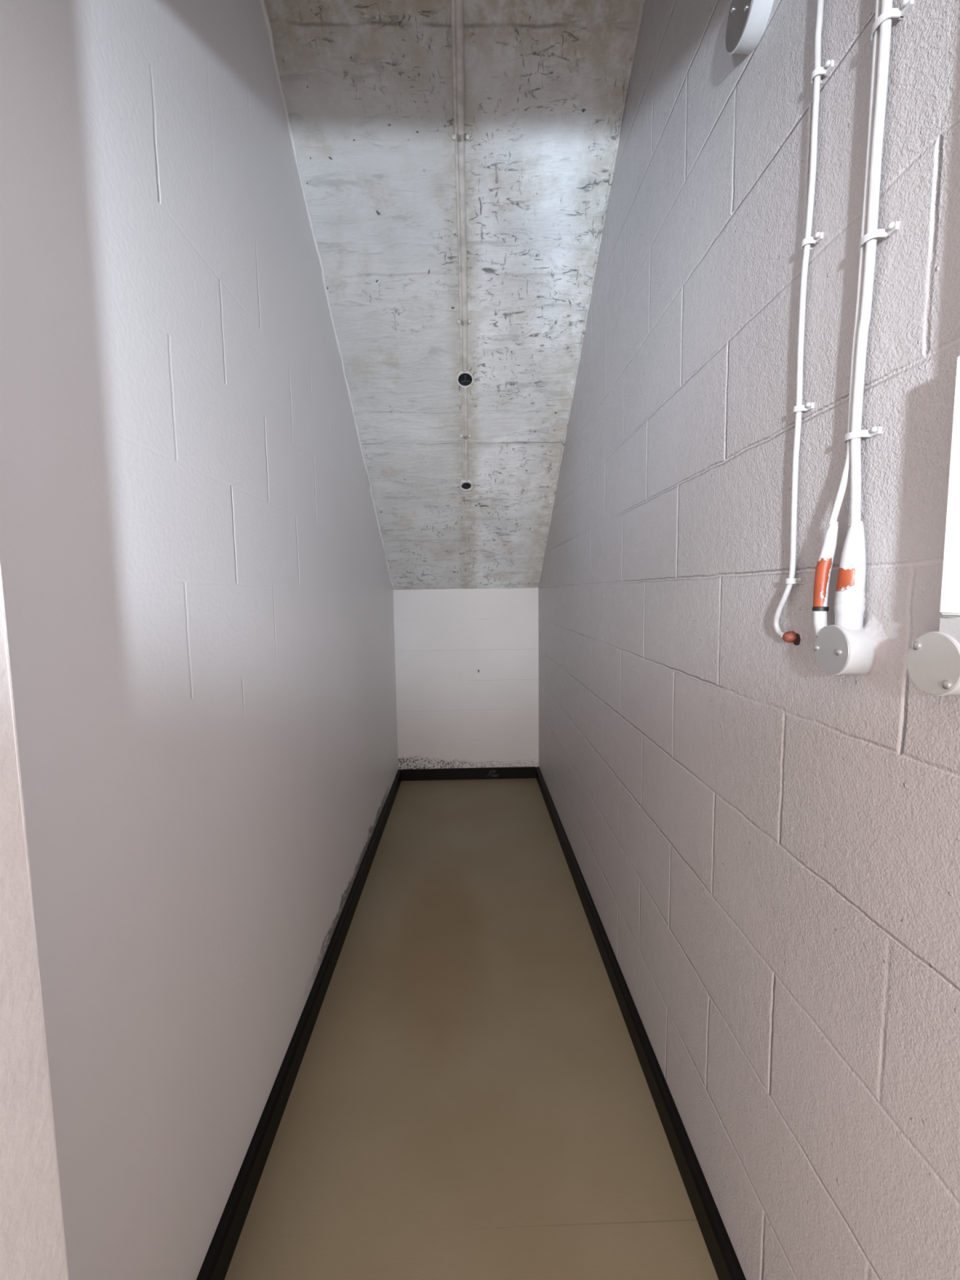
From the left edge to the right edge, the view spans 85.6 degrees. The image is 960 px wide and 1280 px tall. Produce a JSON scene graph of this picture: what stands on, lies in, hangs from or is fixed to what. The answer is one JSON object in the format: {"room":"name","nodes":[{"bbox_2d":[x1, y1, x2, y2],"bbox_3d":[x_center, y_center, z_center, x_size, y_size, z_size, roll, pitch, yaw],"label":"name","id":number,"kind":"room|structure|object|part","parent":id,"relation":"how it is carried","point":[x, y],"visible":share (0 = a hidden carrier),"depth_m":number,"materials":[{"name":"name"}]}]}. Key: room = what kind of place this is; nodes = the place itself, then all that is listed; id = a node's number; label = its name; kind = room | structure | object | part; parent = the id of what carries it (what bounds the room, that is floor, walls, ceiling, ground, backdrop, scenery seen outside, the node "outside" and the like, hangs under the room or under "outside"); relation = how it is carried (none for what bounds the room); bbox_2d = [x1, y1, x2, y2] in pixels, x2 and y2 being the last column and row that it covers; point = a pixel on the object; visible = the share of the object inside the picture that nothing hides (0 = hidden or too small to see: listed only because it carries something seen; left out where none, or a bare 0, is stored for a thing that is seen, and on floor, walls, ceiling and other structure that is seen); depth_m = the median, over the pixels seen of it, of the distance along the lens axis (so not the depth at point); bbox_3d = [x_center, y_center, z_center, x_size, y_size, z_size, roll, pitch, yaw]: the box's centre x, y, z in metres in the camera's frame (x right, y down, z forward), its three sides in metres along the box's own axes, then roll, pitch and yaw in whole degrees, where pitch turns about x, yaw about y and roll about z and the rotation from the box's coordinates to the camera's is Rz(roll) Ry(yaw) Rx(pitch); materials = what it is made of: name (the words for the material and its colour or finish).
{"room":"under-stairs storage closet","nodes":[
{"label":"under-stairs storage closet","id":0,"kind":"room"},
{"bbox_2d":[0,562,68,1279],"bbox_3d":[-0.098,-0.945,0.323,1.170,4.600,0.102,-1,5,-1],"label":"wall","id":1,"kind":"structure","parent":0,"point":[33,1246],"depth_m":0.46,"materials":[{"name":"beige paint"}]},
{"bbox_2d":[0,0,398,1279],"bbox_3d":[-0.662,-1.098,2.058,0.120,4.600,3.408,-1,5,-1],"label":"wall","id":2,"kind":"structure","parent":0,"point":[197,588],"depth_m":0.94,"materials":[{"name":"white paint"}]},
{"bbox_2d":[195,768,401,1279],"bbox_3d":[-0.559,1.155,2.219,0.024,0.081,3.306,-1,5,-1],"label":"baseboard","id":3,"kind":"structure","parent":2,"relation":"attached to","point":[215,1264],"depth_m":1.39,"materials":[{"name":"black plastic"}]},
{"bbox_2d":[259,0,394,587],"bbox_3d":[-0.605,-1.239,2.251,0.023,1.997,2.746,-1,5,-1],"label":"trim","id":4,"kind":"structure","parent":2,"relation":"attached to","point":[266,20],"depth_m":1.85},
{"bbox_2d":[263,0,640,590],"bbox_3d":[-0.082,-1.532,1.961,1.090,2.678,3.392,-1,5,-1],"label":"ceiling","id":5,"kind":"structure","parent":0,"point":[367,85],"depth_m":1.87,"materials":[{"name":"concrete"}]},
{"bbox_2d":[450,0,467,371],"bbox_3d":[-0.065,-1.595,1.669,0.038,0.908,1.238,-1,5,-1],"label":"conduit","id":6,"kind":"object","parent":5,"relation":"attached to","point":[457,6],"visible":1,"depth_m":1.71,"materials":[{"name":"grey metal"}]},
{"bbox_2d":[451,133,470,142],"bbox_3d":[-0.061,-1.601,1.651,0.059,0.024,0.023,-1,5,-1],"label":"saddle","id":7,"kind":"object","parent":5,"relation":"attached to","point":[466,136],"visible":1,"depth_m":1.65,"materials":[{"name":"paint"}]},
{"bbox_2d":[457,319,471,325],"bbox_3d":[-0.065,-1.310,2.140,0.059,0.024,0.023,-1,5,-1],"label":"saddle","id":8,"kind":"object","parent":5,"relation":"attached to","point":[458,320],"visible":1,"depth_m":2.14,"materials":[{"name":"paint"}]},
{"bbox_2d":[461,386,467,480],"bbox_3d":[-0.076,-1.026,2.628,0.027,0.339,0.456,-1,5,-2],"label":"conduit","id":9,"kind":"object","parent":5,"relation":"attached to","point":[464,390],"visible":1,"depth_m":2.58,"materials":[{"name":"grey metal"}]},
{"bbox_2d":[456,370,473,387],"bbox_3d":[-0.068,-1.188,2.361,0.080,0.056,0.070,-1,5,-1],"label":"box","id":10,"kind":"object","parent":5,"relation":"attached to","point":[464,379],"visible":1,"depth_m":2.36,"materials":[{"name":"paint"}]},
{"bbox_2d":[460,434,471,439],"bbox_3d":[-0.073,-1.026,2.618,0.055,0.024,0.023,-1,5,-1],"label":"saddle","id":11,"kind":"object","parent":5,"relation":"attached to","point":[461,435],"visible":1,"depth_m":2.62,"materials":[{"name":"paint"}]},
{"bbox_2d":[459,480,472,490],"bbox_3d":[-0.077,-0.866,2.903,0.075,0.054,0.066,-1,5,-1],"label":"box","id":12,"kind":"object","parent":5,"relation":"attached to","point":[465,486],"visible":1,"depth_m":2.90,"materials":[{"name":"paint"}]},
{"bbox_2d":[393,587,538,769],"bbox_3d":[-0.096,0.159,3.858,1.050,1.750,0.120,-1,5,-1],"label":"wall","id":13,"kind":"structure","parent":0,"point":[467,660],"depth_m":3.81,"materials":[{"name":"white paint"}]},
{"bbox_2d":[400,766,536,781],"bbox_3d":[-0.083,0.997,3.862,1.002,0.081,0.026,-1,5,-1],"label":"baseboard","id":14,"kind":"structure","parent":13,"relation":"attached to","point":[517,772],"depth_m":3.85,"materials":[{"name":"black plastic"}]},
{"bbox_2d":[224,777,718,1279],"bbox_3d":[-0.026,1.318,1.361,1.250,0.100,5.268,-1,5,-1],"label":"floor","id":15,"kind":"structure","parent":0,"point":[470,1098],"depth_m":1.44,"materials":[{"name":"beige plastic"}]},
{"bbox_2d":[537,0,959,1279],"bbox_3d":[0.528,-1.030,1.156,0.120,4.600,5.268,-1,5,-1],"label":"wall","id":16,"kind":"structure","parent":0,"point":[764,841],"depth_m":0.87,"materials":[{"name":"white paint"}]},
{"bbox_2d":[537,0,644,586],"bbox_3d":[0.438,-1.254,2.274,0.019,1.999,2.747,-1,5,-1],"label":"trim","id":17,"kind":"structure","parent":16,"relation":"attached to","point":[642,5],"depth_m":1.89,"materials":[{"name":"paint"}]},
{"bbox_2d":[536,766,746,1279],"bbox_3d":[0.466,1.139,2.240,0.024,0.081,3.306,-1,5,-1],"label":"baseboard","id":18,"kind":"structure","parent":16,"relation":"attached to","point":[726,1263],"depth_m":1.37,"materials":[{"name":"black plastic"}]},
{"bbox_2d":[725,0,773,54],"bbox_3d":[0.456,-1.066,0.876,0.042,0.102,0.102,-1,5,-1],"label":"junction box","id":19,"kind":"object","parent":16,"relation":"attached to","point":[747,21],"visible":1,"depth_m":0.87,"materials":[{"name":"white paint"}]},
{"bbox_3d":[0.440,-1.065,0.876,0.003,0.098,0.098,-1,5,-1],"label":"lid","id":20,"kind":"part","parent":19,"relation":"part of","materials":[{"name":"grey plastic"}]},
{"bbox_2d":[785,577,805,583],"bbox_3d":[0.481,-0.091,0.793,0.020,0.010,0.026,-1,5,-1],"label":"clip","id":21,"kind":"object","parent":16,"relation":"attached to","point":[789,580],"visible":1,"depth_m":0.79,"materials":[{"name":"white plastic"}]},
{"bbox_2d":[773,0,823,645],"bbox_3d":[0.474,-0.640,0.756,0.023,1.302,0.049,-1,5,-1],"label":"electrical cable","id":22,"kind":"object","parent":16,"relation":"attached to","point":[789,636],"visible":1,"depth_m":0.76,"materials":[{"name":"white plastic"}]},
{"bbox_2d":[792,401,813,413],"bbox_3d":[0.477,-0.344,0.767,0.020,0.010,0.026,-1,5,-1],"label":"clip","id":23,"kind":"object","parent":16,"relation":"attached to","point":[809,406],"visible":1,"depth_m":0.77,"materials":[{"name":"white plastic"}]},
{"bbox_2d":[800,231,823,249],"bbox_3d":[0.474,-0.572,0.743,0.020,0.010,0.026,-1,5,-1],"label":"clip","id":24,"kind":"object","parent":16,"relation":"attached to","point":[818,237],"visible":1,"depth_m":0.74,"materials":[{"name":"white plastic"}]},
{"bbox_2d":[810,59,834,84],"bbox_3d":[0.472,-0.786,0.716,0.020,0.010,0.026,-1,5,-1],"label":"clip","id":25,"kind":"object","parent":16,"relation":"attached to","point":[829,64],"visible":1,"depth_m":0.71,"materials":[{"name":"white plastic"}]},
{"bbox_2d":[812,0,880,611],"bbox_3d":[0.463,-0.668,0.636,0.019,1.264,0.049,-3,6,-24],"label":"cable","id":26,"kind":"object","parent":16,"relation":"attached to","point":[825,560],"visible":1,"depth_m":0.66,"materials":[{"name":"white plastic"}]},
{"bbox_2d":[813,611,888,675],"bbox_3d":[0.475,0.004,0.673,0.045,0.084,0.095,-1,5,-1],"label":"junction box","id":27,"kind":"object","parent":16,"relation":"attached to","point":[839,650],"visible":1,"depth_m":0.65,"materials":[{"name":"white paint"}]},
{"bbox_3d":[0.457,0.013,0.673,0.003,0.063,0.063,-1,5,-1],"label":"lid","id":28,"kind":"part","parent":27,"relation":"part of","materials":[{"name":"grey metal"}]},
{"bbox_2d":[843,426,881,443],"bbox_3d":[0.479,-0.259,0.653,0.024,0.010,0.040,-1,5,-1],"label":"saddle","id":29,"kind":"object","parent":16,"relation":"attached to","point":[875,430],"visible":0.98,"depth_m":0.65,"materials":[{"name":"white plastic"}]},
{"bbox_2d":[834,0,893,630],"bbox_3d":[0.467,-0.648,0.610,0.033,1.300,0.033,3,7,36],"label":"cable","id":30,"kind":"object","parent":16,"relation":"attached to","point":[850,598],"visible":1,"depth_m":0.65,"materials":[{"name":"white paint"}]},
{"bbox_2d":[857,221,899,251],"bbox_3d":[0.476,-0.485,0.623,0.024,0.010,0.040,-1,5,-1],"label":"saddle","id":31,"kind":"object","parent":16,"relation":"attached to","point":[893,227],"visible":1,"depth_m":0.62,"materials":[{"name":"white plastic"}]},
{"bbox_2d":[870,0,914,41],"bbox_3d":[0.473,-0.718,0.599,0.024,0.010,0.040,-1,5,-1],"label":"saddle","id":32,"kind":"object","parent":16,"relation":"attached to","point":[900,13],"visible":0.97,"depth_m":0.59,"materials":[{"name":"white plastic"}]},
{"bbox_2d":[906,614,959,696],"bbox_3d":[0.479,0.015,0.526,0.044,0.082,0.066,-1,5,-1],"label":"junction box","id":33,"kind":"object","parent":16,"relation":"attached to","point":[933,660],"visible":1,"depth_m":0.52,"materials":[{"name":"white paint"}]},
{"bbox_2d":[939,355,959,615],"bbox_3d":[0.473,-0.423,0.463,0.038,0.801,0.042,-1,5,-1],"label":"electrical box","id":34,"kind":"object","parent":16,"relation":"attached to","point":[950,588],"visible":1,"depth_m":0.50,"materials":[{"name":"white plastic"}]}
]}

